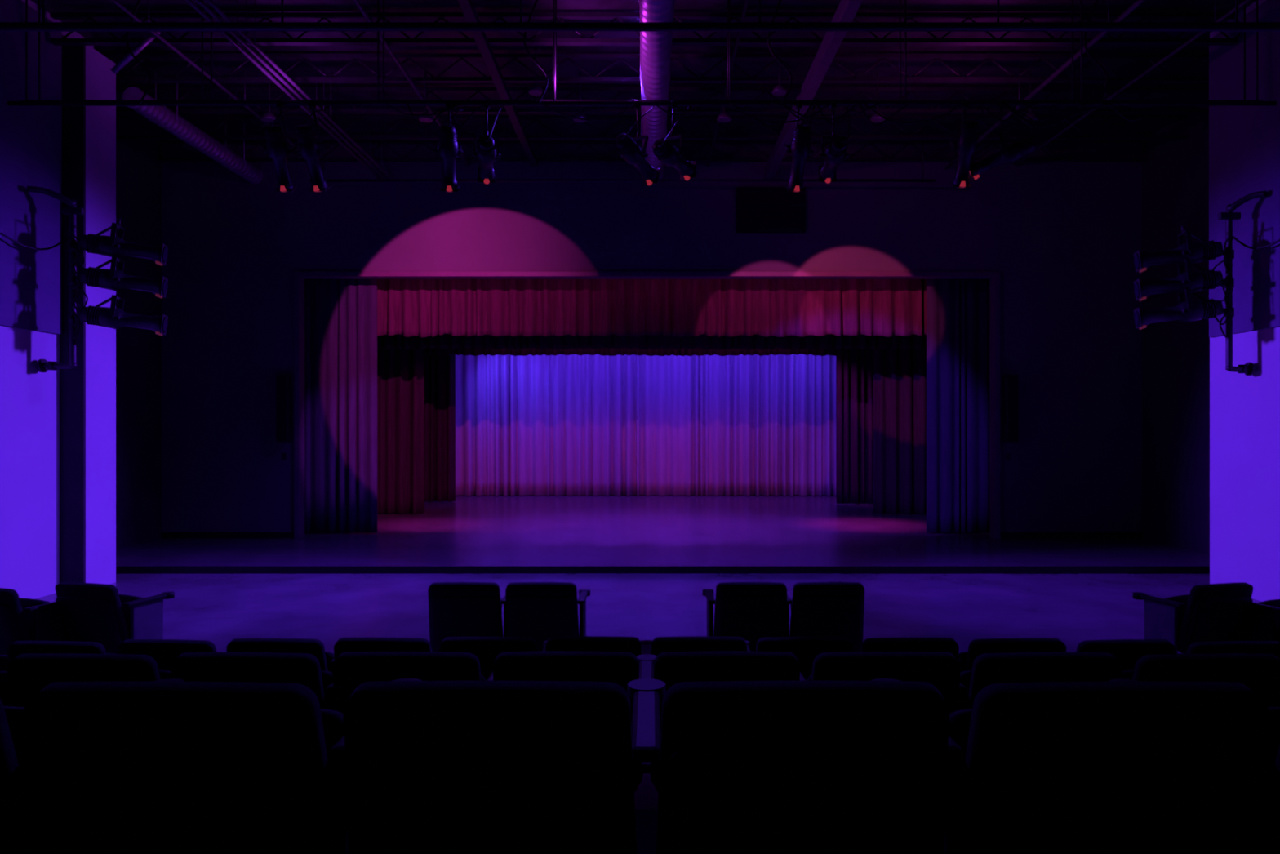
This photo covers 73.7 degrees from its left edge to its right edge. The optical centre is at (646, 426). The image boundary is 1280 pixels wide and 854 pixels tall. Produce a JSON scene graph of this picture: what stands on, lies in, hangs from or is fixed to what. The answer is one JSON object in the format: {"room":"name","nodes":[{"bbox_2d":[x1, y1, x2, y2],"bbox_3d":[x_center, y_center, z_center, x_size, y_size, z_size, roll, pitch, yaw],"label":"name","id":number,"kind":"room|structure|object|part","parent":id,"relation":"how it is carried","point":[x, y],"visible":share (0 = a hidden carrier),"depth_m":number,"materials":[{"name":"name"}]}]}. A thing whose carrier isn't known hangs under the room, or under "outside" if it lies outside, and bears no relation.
{"room":"theater auditorium","nodes":[
{"label":"theater auditorium","id":0,"kind":"room"},
{"bbox_2d":[0,0,115,599],"bbox_3d":[-7.145,-1.480,4.000,0.490,7.000,14.200,0,0,0],"label":"wall","id":1,"kind":"structure","parent":0,"point":[29,397],"depth_m":10.39,"materials":[{"name":"paint"}]},
{"bbox_2d":[0,0,62,334],"bbox_3d":[-7.170,-3.005,3.970,0.040,3.750,12.940,0,0,0],"label":"wall panel","id":2,"kind":"object","parent":1,"relation":"attached to","point":[31,136],"visible":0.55,"depth_m":9.89,"materials":[{"name":"paint"}]},
{"bbox_2d":[59,45,85,582],"bbox_3d":[-7.045,-1.350,10.480,0.290,6.740,0.040,0,0,0],"label":"column","id":3,"kind":"structure","parent":1,"relation":"attached to","point":[73,380],"depth_m":10.46,"materials":[{"name":"black paint"}]},
{"bbox_2d":[0,186,168,372],"bbox_3d":[-6.422,-1.701,9.841,1.457,2.119,0.784,0,0,-9],"label":"stage lights","id":4,"kind":"object","parent":1,"relation":"attached to","point":[115,247],"visible":1,"depth_m":10.02,"materials":[{"name":"metal"}]},
{"bbox_3d":[-6.513,-2.237,10.031,0.570,0.353,0.138,0,0,0],"label":"arm","id":5,"kind":"part","parent":4,"relation":"part of"},
{"bbox_3d":[-6.513,-1.847,10.031,0.570,0.353,0.138,0,0,0],"label":"arm","id":6,"kind":"part","parent":4,"relation":"part of"},
{"bbox_3d":[-6.513,-1.397,10.031,0.570,0.353,0.138,0,0,0],"label":"arm","id":7,"kind":"part","parent":4,"relation":"part of"},
{"bbox_2d":[115,114,162,548],"bbox_3d":[-8.500,-1.480,17.900,0.200,7.000,13.600,0,0,0],"label":"wall","id":8,"kind":"structure","parent":0,"point":[139,174],"depth_m":14.11,"materials":[{"name":"black paint"}]},
{"bbox_2d":[281,453,286,459],"bbox_3d":[-6.280,0.510,14.792,0.080,0.120,0.015,0,0,0],"label":"wall switch plate","id":9,"kind":"object","parent":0,"point":[283,455],"depth_m":14.78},
{"bbox_2d":[30,0,1256,134],"bbox_3d":[0.100,-5.055,10.800,17.800,0.150,28.000,0,0,0],"label":"ceiling","id":10,"kind":"structure","parent":0,"point":[171,67],"depth_m":11.76,"materials":[{"name":"metal"}]},
{"bbox_2d":[110,31,160,74],"bbox_3d":[-5.985,-4.400,10.000,0.575,0.529,0.070,0,0,0],"label":"pipe","id":11,"kind":"object","parent":10,"relation":"attached to","point":[151,37],"visible":0.78,"depth_m":9.97,"materials":[{"name":"metal"}]},
{"bbox_2d":[122,72,262,183],"bbox_3d":[-6.750,-4.584,12.967,0.315,0.792,3.535,0,0,0],"label":"spiral duct","id":12,"kind":"object","parent":10,"relation":"hanging from","point":[163,117],"visible":0.96,"depth_m":12.54,"materials":[{"name":"metal"}]},
{"bbox_2d":[110,0,324,169],"bbox_3d":[-5.600,-4.721,9.395,0.040,0.519,10.790,0,0,0],"label":"conduit","id":13,"kind":"object","parent":10,"relation":"attached to","point":[116,2],"depth_m":10.40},
{"bbox_2d":[262,83,276,122],"bbox_3d":[-5.300,-4.645,12.000,0.197,0.670,0.200,0,0,0],"label":"pendant light","id":14,"kind":"object","parent":10,"relation":"in","point":[268,117],"visible":0.9,"depth_m":11.97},
{"bbox_2d":[184,0,381,178],"bbox_3d":[-4.600,-4.620,9.395,0.044,0.721,10.790,0,0,0],"label":"conduit","id":15,"kind":"object","parent":10,"relation":"attached to","point":[236,44],"depth_m":10.47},
{"bbox_2d":[195,0,386,178],"bbox_3d":[-4.500,-4.620,9.395,0.044,0.721,10.790,0,0,0],"label":"conduit","id":16,"kind":"object","parent":10,"relation":"attached to","point":[245,44],"depth_m":10.46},
{"bbox_2d":[204,0,392,178],"bbox_3d":[-4.400,-4.620,9.395,0.044,0.721,10.790,0,0,0],"label":"conduit","id":17,"kind":"object","parent":10,"relation":"attached to","point":[209,2],"depth_m":10.51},
{"bbox_2d":[352,0,469,167],"bbox_3d":[-3.090,-4.743,9.395,0.050,0.474,10.790,0,0,0],"label":"conduit","id":18,"kind":"object","parent":10,"relation":"attached to","point":[357,2],"depth_m":10.69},
{"bbox_2d":[418,72,433,122],"bbox_3d":[-3.100,-4.645,12.000,0.197,0.670,0.200,0,0,0],"label":"pendant light","id":19,"kind":"object","parent":10,"relation":"in","point":[426,118],"visible":0.85,"depth_m":11.99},
{"bbox_2d":[457,0,537,167],"bbox_3d":[-1.940,-4.550,9.395,0.120,0.100,10.790,0,0,0],"label":"roof beam","id":20,"kind":"structure","parent":10,"relation":"attached to","point":[467,6],"depth_m":10.98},
{"bbox_2d":[528,47,542,96],"bbox_3d":[-1.450,-4.680,11.200,0.197,0.600,0.200,0,0,0],"label":"pendant light","id":21,"kind":"object","parent":10,"relation":"in","point":[535,90],"visible":0.94,"depth_m":11.16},
{"bbox_2d":[573,72,586,122],"bbox_3d":[-0.930,-4.645,12.000,0.197,0.670,0.200,0,0,0],"label":"pendant light","id":22,"kind":"object","parent":10,"relation":"in","point":[581,115],"visible":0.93,"depth_m":11.99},
{"bbox_2d":[309,127,935,182],"bbox_3d":[-0.400,-4.529,14.200,10.400,0.901,0.044,0,0,0],"label":"pipe","id":23,"kind":"object","parent":10,"relation":"hanging from","point":[562,180],"visible":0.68,"depth_m":14.19,"materials":[{"name":"metal"}]},
{"bbox_2d":[0,0,1279,31],"bbox_3d":[-0.050,-4.113,7.000,14.100,1.733,0.070,0,0,0],"label":"pipe","id":24,"kind":"object","parent":10,"relation":"hanging from","point":[43,26],"visible":1,"depth_m":6.98,"materials":[{"name":"metal"}]},
{"bbox_2d":[7,0,1276,106],"bbox_3d":[-0.050,-4.278,9.500,14.100,1.405,0.052,0,0,0],"label":"pipe","id":25,"kind":"object","parent":10,"relation":"hanging from","point":[26,103],"visible":1,"depth_m":9.48,"materials":[{"name":"metal"}]},
{"bbox_2d":[263,100,297,191],"bbox_3d":[-4.054,-3.131,9.474,0.360,0.978,0.584,0,0,0],"label":"spotlight","id":26,"kind":"object","parent":25,"relation":"hanging from","point":[277,146],"visible":1,"depth_m":9.45,"materials":[{"name":"metal"}]},
{"bbox_2d":[295,100,332,191],"bbox_3d":[-3.700,-3.131,9.479,0.352,0.978,0.574,0,0,14],"label":"spotlight","id":27,"kind":"object","parent":25,"relation":"hanging from","point":[309,150],"visible":1,"depth_m":9.45,"materials":[{"name":"metal"}]},
{"bbox_2d":[434,100,465,191],"bbox_3d":[-2.174,-3.131,9.479,0.360,0.978,0.593,0,0,0],"label":"spotlight","id":28,"kind":"object","parent":25,"relation":"hanging from","point":[447,148],"visible":0.99,"depth_m":9.42,"materials":[{"name":"metal"}]},
{"bbox_2d":[471,100,502,184],"bbox_3d":[-1.757,-3.201,9.445,0.367,0.838,0.831,0,0,0],"label":"spotlight","id":29,"kind":"object","parent":25,"relation":"hanging from","point":[486,154],"visible":0.99,"depth_m":9.42,"materials":[{"name":"metal"}]},
{"bbox_2d":[615,100,661,186],"bbox_3d":[-0.111,-3.185,9.467,0.323,0.870,0.771,0,0,34],"label":"spotlight","id":30,"kind":"object","parent":25,"relation":"hanging from","point":[632,153],"visible":0.99,"depth_m":9.41,"materials":[{"name":"metal"}]},
{"bbox_2d":[652,100,696,180],"bbox_3d":[0.294,-3.219,9.458,0.324,0.803,0.793,0,0,34],"label":"spotlight","id":31,"kind":"object","parent":25,"relation":"hanging from","point":[669,155],"visible":1,"depth_m":9.38,"materials":[{"name":"metal"}]},
{"bbox_2d":[784,100,815,191],"bbox_3d":[1.727,-3.131,9.475,0.358,0.978,0.587,0,0,0],"label":"spotlight","id":32,"kind":"object","parent":25,"relation":"hanging from","point":[800,150],"visible":1,"depth_m":9.44,"materials":[{"name":"metal"}]},
{"bbox_2d":[818,100,850,183],"bbox_3d":[2.105,-3.207,9.437,0.362,0.826,0.833,0,0,0],"label":"spotlight","id":33,"kind":"object","parent":25,"relation":"hanging from","point":[835,153],"visible":0.98,"depth_m":9.41,"materials":[{"name":"metal"}]},
{"bbox_2d":[949,100,982,187],"bbox_3d":[3.574,-3.156,9.475,0.365,0.929,0.582,0,0,0],"label":"spotlight","id":34,"kind":"object","parent":25,"relation":"hanging from","point":[966,143],"visible":0.98,"depth_m":9.44,"materials":[{"name":"metal"}]},
{"bbox_2d":[969,100,1045,180],"bbox_3d":[3.986,-3.207,9.472,0.807,0.827,0.313,0,0,26],"label":"spotlight","id":35,"kind":"object","parent":25,"relation":"hanging from","point":[1009,153],"visible":0.95,"depth_m":9.40,"materials":[{"name":"metal"}]},
{"bbox_2d":[21,0,1262,101],"bbox_3d":[-0.050,-4.333,9.700,14.100,1.294,0.030,0,0,0],"label":"pipe","id":36,"kind":"object","parent":10,"relation":"hanging from","point":[39,1],"visible":0.52,"depth_m":9.69,"materials":[{"name":"metal"}]},
{"bbox_2d":[125,0,1177,129],"bbox_3d":[0.056,-4.128,9.427,11.632,1.711,0.072,0,0,0],"label":"cables","id":37,"kind":"object","parent":10,"relation":"hanging from","point":[1091,57],"visible":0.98,"depth_m":9.42,"materials":[{"name":"rubber"}]},
{"bbox_2d":[638,0,675,184],"bbox_3d":[0.110,-4.588,9.387,0.385,0.783,10.775,0,0,0],"label":"spiral duct","id":38,"kind":"object","parent":10,"relation":"hanging from","point":[655,47],"visible":0.72,"depth_m":10.21,"materials":[{"name":"metal"}]},
{"bbox_2d":[716,72,730,122],"bbox_3d":[1.090,-4.645,12.000,0.197,0.670,0.200,0,0,0],"label":"pendant light","id":39,"kind":"object","parent":10,"relation":"in","point":[723,117],"visible":0.96,"depth_m":11.97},
{"bbox_2d":[706,0,749,166],"bbox_3d":[1.070,-4.745,9.395,0.040,0.469,10.790,0,0,0],"label":"conduit","id":40,"kind":"object","parent":10,"relation":"attached to","point":[743,14],"depth_m":10.83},
{"bbox_2d":[772,47,786,96],"bbox_3d":[1.750,-4.680,11.200,0.197,0.600,0.200,0,0,0],"label":"pendant light","id":41,"kind":"object","parent":10,"relation":"in","point":[780,90],"visible":0.94,"depth_m":11.18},
{"bbox_2d":[870,72,884,122],"bbox_3d":[3.250,-4.645,12.000,0.197,0.670,0.200,0,0,0],"label":"pendant light","id":42,"kind":"object","parent":10,"relation":"in","point":[875,117],"visible":0.75,"depth_m":11.99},
{"bbox_2d":[944,0,1146,169],"bbox_3d":[5.200,-4.716,9.395,0.060,0.528,10.790,0,0,0],"label":"pipe","id":43,"kind":"object","parent":10,"relation":"hanging from","point":[1138,2],"visible":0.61,"depth_m":10.67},
{"bbox_2d":[1014,0,1250,165],"bbox_3d":[6.400,-4.751,9.395,0.040,0.459,10.790,0,0,0],"label":"conduit","id":44,"kind":"object","parent":10,"relation":"attached to","point":[1245,2],"depth_m":11.02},
{"bbox_3d":[0.000,-4.291,23.950,13.400,1.378,0.060,0,0,0],"label":"track","id":45,"kind":"object","parent":10,"relation":"hanging from","visible":0},
{"bbox_2d":[455,353,836,495],"bbox_3d":[0.001,-0.835,23.904,13.213,5.490,0.364,0,0,0],"label":"curtain","id":46,"kind":"object","parent":45,"relation":"hanging from","point":[587,424],"visible":0.56,"depth_m":23.88,"materials":[{"name":"fabric"}]},
{"bbox_3d":[0.000,-4.016,15.650,12.000,1.928,0.060,0,0,0],"label":"track","id":47,"kind":"object","parent":10,"relation":"hanging from","visible":0},
{"bbox_2d":[377,279,926,337],"bbox_3d":[0.098,-2.344,15.852,10.816,1.373,0.242,0,0,0],"label":"valance curtain","id":48,"kind":"object","parent":47,"relation":"hanging from","point":[420,308],"visible":0.71,"depth_m":15.83,"materials":[{"name":"red fabric"}]},
{"bbox_2d":[49,12,1239,161],"bbox_3d":[0.100,-4.755,9.640,17.000,0.360,10.160,0,0,0],"label":"ceiling trusses","id":49,"kind":"structure","parent":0,"point":[913,139],"depth_m":11.32,"materials":[{"name":"metal"}]},
{"bbox_2d":[764,0,862,178],"bbox_3d":[2.110,-4.380,9.395,0.140,0.200,10.790,0,0,0],"label":"roof beam","id":50,"kind":"structure","parent":49,"relation":"attached to","point":[846,11],"depth_m":10.47,"materials":[{"name":"metal"}]},
{"bbox_2d":[635,808,657,853],"bbox_3d":[-0.025,1.520,0.375,14.150,1.000,6.750,0,0,0],"label":"floor","id":51,"kind":"structure","parent":0,"point":[646,819],"depth_m":3.55,"materials":[{"name":"carpet"}]},
{"bbox_2d":[6,653,171,706],"bbox_3d":[-2.018,1.240,3.252,0.619,0.879,0.564,0,0,2],"label":"seat","id":52,"kind":"object","parent":51,"relation":"on","point":[28,673],"visible":0.31,"depth_m":2.98,"materials":[{"name":"fabric"}]},
{"bbox_2d":[23,678,347,853],"bbox_3d":[-0.882,0.900,1.778,0.619,0.879,0.564,0,0,1],"label":"seat","id":53,"kind":"object","parent":51,"relation":"on","point":[169,766],"visible":0.99,"depth_m":1.52,"materials":[{"name":"fabric"}]},
{"bbox_2d":[170,652,334,710],"bbox_3d":[-1.448,1.240,3.267,0.619,0.879,0.564,0,0,1],"label":"seat","id":54,"kind":"object","parent":51,"relation":"on","point":[304,668],"visible":0.3,"depth_m":3.00,"materials":[{"name":"fabric"}]},
{"bbox_2d":[325,651,485,713],"bbox_3d":[-0.879,1.240,3.278,0.619,0.879,0.564,0,0,1],"label":"seat","id":55,"kind":"object","parent":51,"relation":"on","point":[350,669],"visible":0.3,"depth_m":3.01,"materials":[{"name":"fabric"}]},
{"bbox_2d":[329,678,665,853],"bbox_3d":[-0.288,0.900,1.782,0.664,0.879,0.564,0,0,0],"label":"seat","id":56,"kind":"object","parent":51,"relation":"on","point":[433,766],"visible":1,"depth_m":1.52,"materials":[{"name":"fabric"}]},
{"bbox_2d":[486,650,657,791],"bbox_3d":[-0.287,1.240,3.283,0.664,0.879,0.564,0,0,0],"label":"seat","id":57,"kind":"object","parent":51,"relation":"on","point":[620,668],"visible":0.32,"depth_m":3.02,"materials":[{"name":"fabric"}]},
{"bbox_2d":[646,650,805,792],"bbox_3d":[0.309,1.240,3.283,0.619,0.879,0.564,0,0,0],"label":"seat","id":58,"kind":"object","parent":51,"relation":"on","point":[671,668],"visible":0.26,"depth_m":3.02,"materials":[{"name":"fabric"}]},
{"bbox_2d":[655,678,962,853],"bbox_3d":[0.310,0.900,1.783,0.619,0.879,0.564,0,0,0],"label":"seat","id":59,"kind":"object","parent":51,"relation":"on","point":[746,766],"visible":1,"depth_m":1.52,"materials":[{"name":"fabric"}]},
{"bbox_2d":[806,651,966,713],"bbox_3d":[0.879,1.240,3.278,0.619,0.879,0.564,0,0,-1],"label":"seat","id":60,"kind":"object","parent":51,"relation":"on","point":[942,669],"visible":0.29,"depth_m":3.01,"materials":[{"name":"fabric"}]},
{"bbox_2d":[957,652,1122,710],"bbox_3d":[1.448,1.240,3.267,0.619,0.879,0.564,0,0,-1],"label":"seat","id":61,"kind":"object","parent":51,"relation":"on","point":[988,668],"visible":0.3,"depth_m":3.00,"materials":[{"name":"fabric"}]},
{"bbox_2d":[945,678,1268,853],"bbox_3d":[0.882,0.900,1.778,0.619,0.879,0.564,0,0,-1],"label":"seat","id":62,"kind":"object","parent":51,"relation":"on","point":[1116,766],"visible":0.98,"depth_m":1.52,"materials":[{"name":"fabric"}]},
{"bbox_2d":[1121,653,1279,706],"bbox_3d":[2.018,1.240,3.252,0.619,0.879,0.564,0,0,-2],"label":"seat","id":63,"kind":"object","parent":51,"relation":"on","point":[1260,672],"visible":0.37,"depth_m":2.98,"materials":[{"name":"fabric"}]},
{"bbox_2d":[35,573,1261,808],"bbox_3d":[0.100,2.095,4.350,17.800,0.150,15.100,0,0,0],"label":"floor","id":64,"kind":"structure","parent":0,"point":[218,608],"depth_m":9.84,"materials":[{"name":"concrete"}]},
{"bbox_2d":[0,587,66,654],"bbox_3d":[-4.626,1.580,6.307,0.619,0.879,0.564,0,0,16],"label":"seat","id":65,"kind":"object","parent":64,"relation":"on","point":[20,619],"visible":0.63,"depth_m":6.11,"materials":[{"name":"fabric"}]},
{"bbox_2d":[6,640,115,662],"bbox_3d":[-3.165,1.580,4.784,0.619,0.879,0.564,0,0,4],"label":"seat","id":66,"kind":"object","parent":64,"relation":"on","point":[16,648],"visible":0.24,"depth_m":4.52,"materials":[{"name":"fabric"}]},
{"bbox_2d":[54,582,174,653],"bbox_3d":[-4.035,1.580,6.470,0.619,0.879,0.564,0,0,14],"label":"seat","id":67,"kind":"object","parent":64,"relation":"on","point":[88,611],"visible":0.8,"depth_m":6.25,"materials":[{"name":"fabric"}]},
{"bbox_2d":[117,639,217,671],"bbox_3d":[-2.594,1.580,4.817,0.619,0.879,0.564,0,0,3],"label":"seat","id":68,"kind":"object","parent":64,"relation":"on","point":[164,651],"visible":0.27,"depth_m":4.54,"materials":[{"name":"fabric"}]},
{"bbox_2d":[226,637,334,671],"bbox_3d":[-2.023,1.580,4.843,0.619,0.879,0.564,0,0,2],"label":"seat","id":69,"kind":"object","parent":64,"relation":"on","point":[315,647],"visible":0.27,"depth_m":4.58,"materials":[{"name":"fabric"}]},
{"bbox_2d":[329,636,431,665],"bbox_3d":[-1.452,1.580,4.863,0.619,0.879,0.564,0,0,2],"label":"seat","id":70,"kind":"object","parent":64,"relation":"on","point":[360,643],"visible":0.25,"depth_m":4.59,"materials":[{"name":"fabric"}]},
{"bbox_2d":[427,582,506,651],"bbox_3d":[-1.323,1.580,6.513,0.619,0.879,0.564,0,0,0],"label":"seat","id":71,"kind":"object","parent":64,"relation":"on","point":[455,609],"visible":0.69,"depth_m":6.27,"materials":[{"name":"fabric"}]},
{"bbox_2d":[440,636,537,680],"bbox_3d":[-0.881,1.580,4.876,0.619,0.879,0.564,0,0,1],"label":"seat","id":72,"kind":"object","parent":64,"relation":"on","point":[486,649],"visible":0.27,"depth_m":4.60,"materials":[{"name":"fabric"}]},
{"bbox_2d":[505,582,590,650],"bbox_3d":[-0.752,1.580,6.513,0.619,0.879,0.564,0,0,0],"label":"seat","id":73,"kind":"object","parent":64,"relation":"on","point":[540,611],"visible":0.78,"depth_m":6.27,"materials":[{"name":"fabric"}]},
{"bbox_2d":[542,635,652,670],"bbox_3d":[-0.287,1.580,4.882,0.664,0.879,0.564,0,0,0],"label":"seat","id":74,"kind":"object","parent":64,"relation":"on","point":[633,645],"visible":0.25,"depth_m":4.62,"materials":[{"name":"fabric"}]},
{"bbox_2d":[651,635,750,655],"bbox_3d":[0.310,1.580,4.883,0.619,0.879,0.564,0,0,0],"label":"seat","id":75,"kind":"object","parent":64,"relation":"on","point":[686,643],"visible":0.23,"depth_m":4.61,"materials":[{"name":"fabric"}]},
{"bbox_2d":[702,582,786,650],"bbox_3d":[0.752,1.580,6.513,0.619,0.879,0.564,0,0,0],"label":"seat","id":76,"kind":"object","parent":64,"relation":"on","point":[752,611],"visible":0.75,"depth_m":6.27,"materials":[{"name":"fabric"}]},
{"bbox_2d":[755,636,853,680],"bbox_3d":[0.881,1.580,4.876,0.619,0.879,0.564,0,0,-1],"label":"seat","id":77,"kind":"object","parent":64,"relation":"on","point":[805,649],"visible":0.23,"depth_m":4.60,"materials":[{"name":"fabric"}]},
{"bbox_2d":[786,582,864,651],"bbox_3d":[1.323,1.580,6.513,0.619,0.879,0.564,0,0,0],"label":"seat","id":78,"kind":"object","parent":64,"relation":"on","point":[818,609],"visible":0.62,"depth_m":6.27,"materials":[{"name":"fabric"}]},
{"bbox_2d":[861,636,963,665],"bbox_3d":[1.452,1.580,4.863,0.619,0.879,0.564,0,0,-2],"label":"seat","id":79,"kind":"object","parent":64,"relation":"on","point":[912,643],"visible":0.25,"depth_m":4.59,"materials":[{"name":"fabric"}]},
{"bbox_2d":[958,637,1066,672],"bbox_3d":[2.023,1.580,4.843,0.619,0.879,0.564,0,0,-2],"label":"seat","id":80,"kind":"object","parent":64,"relation":"on","point":[976,647],"visible":0.26,"depth_m":4.58,"materials":[{"name":"fabric"}]},
{"bbox_2d":[1075,639,1175,671],"bbox_3d":[2.594,1.580,4.817,0.619,0.879,0.564,0,0,-3],"label":"seat","id":81,"kind":"object","parent":64,"relation":"on","point":[1127,651],"visible":0.18,"depth_m":4.54,"materials":[{"name":"fabric"}]},
{"bbox_2d":[1132,582,1253,653],"bbox_3d":[4.135,1.580,6.450,0.619,0.879,0.564,0,0,-14],"label":"seat","id":82,"kind":"object","parent":64,"relation":"on","point":[1211,612],"visible":0.78,"depth_m":6.23,"materials":[{"name":"fabric"}]},
{"bbox_2d":[1177,640,1279,658],"bbox_3d":[3.165,1.580,4.784,0.619,0.879,0.564,0,0,-4],"label":"seat","id":83,"kind":"object","parent":64,"relation":"on","point":[1273,647],"visible":0.16,"depth_m":4.51,"materials":[{"name":"fabric"}]},
{"bbox_2d":[1242,599,1279,642],"bbox_3d":[4.726,1.580,6.287,0.619,0.879,0.564,0,0,-16],"label":"seat","id":84,"kind":"object","parent":64,"relation":"on","point":[1263,623],"visible":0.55,"depth_m":6.21,"materials":[{"name":"fabric"}]},
{"bbox_2d":[162,143,1142,532],"bbox_3d":[0.100,-1.525,14.925,17.000,6.910,0.250,0,0,0],"label":"wall","id":85,"kind":"structure","parent":0,"point":[1063,238],"depth_m":14.80,"materials":[{"name":"paint"}]},
{"bbox_2d":[160,532,293,538],"bbox_3d":[-7.250,1.875,14.785,2.300,0.110,0.030,0,0,0],"label":"baseboard","id":86,"kind":"structure","parent":85,"relation":"attached to","point":[163,535],"depth_m":14.77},
{"bbox_2d":[275,374,290,442],"bbox_3d":[-6.240,-0.315,14.695,0.200,1.170,0.210,0,0,0],"label":"speaker","id":87,"kind":"object","parent":85,"relation":"attached to","point":[282,382],"visible":1,"depth_m":14.59},
{"bbox_2d":[293,271,1000,538],"bbox_3d":[0.015,-0.380,14.870,12.210,4.620,0.260,0,0,0],"label":"frame","id":88,"kind":"object","parent":85,"relation":"attached to","point":[994,277],"visible":1,"depth_m":14.74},
{"bbox_2d":[1004,374,1017,442],"bbox_3d":[6.270,-0.315,14.695,0.200,1.170,0.210,0,0,0],"label":"speaker","id":89,"kind":"object","parent":85,"relation":"attached to","point":[1011,381],"visible":1,"depth_m":14.59},
{"bbox_2d":[1000,532,1142,538],"bbox_3d":[7.365,1.875,14.785,2.470,0.110,0.030,0,0,0],"label":"baseboard","id":90,"kind":"structure","parent":85,"relation":"attached to","point":[1003,535],"depth_m":14.77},
{"bbox_2d":[115,494,1209,565],"bbox_3d":[0.100,1.975,18.215,17.000,0.090,12.770,0,0,0],"label":"floor","id":91,"kind":"structure","parent":0,"point":[473,530],"depth_m":14.06,"materials":[{"name":"paint"}]},
{"bbox_2d":[304,278,377,533],"bbox_3d":[-5.544,-0.510,15.452,1.331,4.840,0.106,0,0,0],"label":"stage curtain","id":92,"kind":"object","parent":91,"relation":"on","point":[340,315],"visible":0.92,"depth_m":15.43,"materials":[{"name":"fabric"}]},
{"bbox_2d":[377,347,424,513],"bbox_3d":[-5.775,-0.685,18.894,1.672,5.190,0.262,0,0,0],"label":"curtain","id":93,"kind":"object","parent":91,"relation":"on","point":[400,371],"visible":0.38,"depth_m":18.90,"materials":[{"name":"fabric"}]},
{"bbox_2d":[424,354,455,502],"bbox_3d":[-5.761,-0.685,21.895,1.700,5.190,0.246,0,0,0],"label":"curtain","id":94,"kind":"object","parent":91,"relation":"on","point":[440,370],"visible":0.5,"depth_m":21.86,"materials":[{"name":"fabric"}]},
{"bbox_2d":[115,565,1209,573],"bbox_3d":[0.100,1.973,11.800,17.000,0.094,0.060,0,0,0],"label":"stage edge","id":95,"kind":"object","parent":91,"relation":"attached to","point":[119,569],"visible":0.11,"depth_m":11.77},
{"bbox_2d":[836,347,873,503],"bbox_3d":[5.677,-0.685,21.308,1.857,5.190,0.249,0,0,0],"label":"curtain","id":96,"kind":"object","parent":91,"relation":"on","point":[855,366],"visible":0.32,"depth_m":21.27,"materials":[{"name":"fabric"}]},
{"bbox_2d":[872,347,926,513],"bbox_3d":[5.826,-0.685,18.903,1.562,5.190,0.255,0,0,0],"label":"curtain","id":97,"kind":"object","parent":91,"relation":"on","point":[900,375],"visible":0.44,"depth_m":18.88,"materials":[{"name":"fabric"}]},
{"bbox_2d":[926,279,989,533],"bbox_3d":[5.663,-0.510,15.448,1.176,4.840,0.091,0,0,0],"label":"stage curtain","id":98,"kind":"object","parent":91,"relation":"on","point":[957,310],"visible":0.85,"depth_m":15.43,"materials":[{"name":"fabric"}]},
{"bbox_2d":[735,187,805,233],"bbox_3d":[2.150,-3.745,14.750,1.200,0.770,0.100,0,0,0],"label":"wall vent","id":99,"kind":"object","parent":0,"point":[757,210],"depth_m":14.72,"materials":[{"name":"metal"}]},
{"bbox_2d":[1006,453,1011,459],"bbox_3d":[6.280,0.510,14.792,0.080,0.120,0.015,0,0,0],"label":"wall switch plate","id":100,"kind":"object","parent":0,"point":[1008,455],"depth_m":14.78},
{"bbox_2d":[1142,106,1209,553],"bbox_3d":[8.700,-1.480,17.750,0.200,7.000,13.900,0,0,0],"label":"wall","id":101,"kind":"structure","parent":0,"point":[1175,354],"depth_m":13.88,"materials":[{"name":"black paint"}]},
{"bbox_2d":[1209,0,1279,601],"bbox_3d":[7.230,-1.480,3.850,0.200,7.000,13.900,0,0,0],"label":"wall","id":102,"kind":"structure","parent":0,"point":[1245,410],"depth_m":10.13,"materials":[{"name":"paint"}]},
{"bbox_2d":[1208,0,1279,337],"bbox_3d":[7.110,-3.005,4.130,0.040,3.750,13.260,0,0,0],"label":"wall panel","id":103,"kind":"object","parent":102,"relation":"attached to","point":[1244,141],"visible":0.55,"depth_m":10.05,"materials":[{"name":"paint"}]},
{"bbox_2d":[1133,191,1279,375],"bbox_3d":[6.582,-1.646,9.984,1.520,2.089,0.688,0,0,32],"label":"stage lights","id":104,"kind":"object","parent":103,"relation":"attached to","point":[1189,253],"visible":1,"depth_m":9.97,"materials":[{"name":"metal"}]},
{"bbox_3d":[6.593,-1.467,9.981,0.570,0.353,0.138,0,0,0],"label":"arm","id":105,"kind":"part","parent":104,"relation":"part of"},
{"bbox_3d":[6.593,-1.807,9.981,0.570,0.353,0.138,0,0,0],"label":"arm","id":106,"kind":"part","parent":104,"relation":"part of"},
{"bbox_3d":[6.593,-2.147,9.981,0.570,0.353,0.138,0,0,0],"label":"arm","id":107,"kind":"part","parent":104,"relation":"part of"},
{"bbox_3d":[0.000,-4.141,18.750,13.200,1.678,0.060,0,0,0],"label":"track","id":108,"kind":"object","parent":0,"visible":0},
{"bbox_2d":[377,333,926,350],"bbox_3d":[-0.002,-2.476,18.599,13.015,1.609,0.249,0,0,0],"label":"curtain","id":109,"kind":"object","parent":108,"relation":"hanging from","point":[828,341],"visible":0.2,"depth_m":18.58,"materials":[{"name":"fabric"}]},
{"bbox_3d":[0.000,-4.191,21.700,13.200,1.578,0.060,0,0,0],"label":"track","id":110,"kind":"object","parent":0,"visible":0},
{"bbox_2d":[424,347,836,355],"bbox_3d":[0.000,-2.580,21.495,13.005,1.602,0.271,0,0,0],"label":"curtain","id":111,"kind":"object","parent":110,"relation":"hanging from","point":[470,351],"visible":0.1,"depth_m":21.47,"materials":[{"name":"fabric"}]}
]}

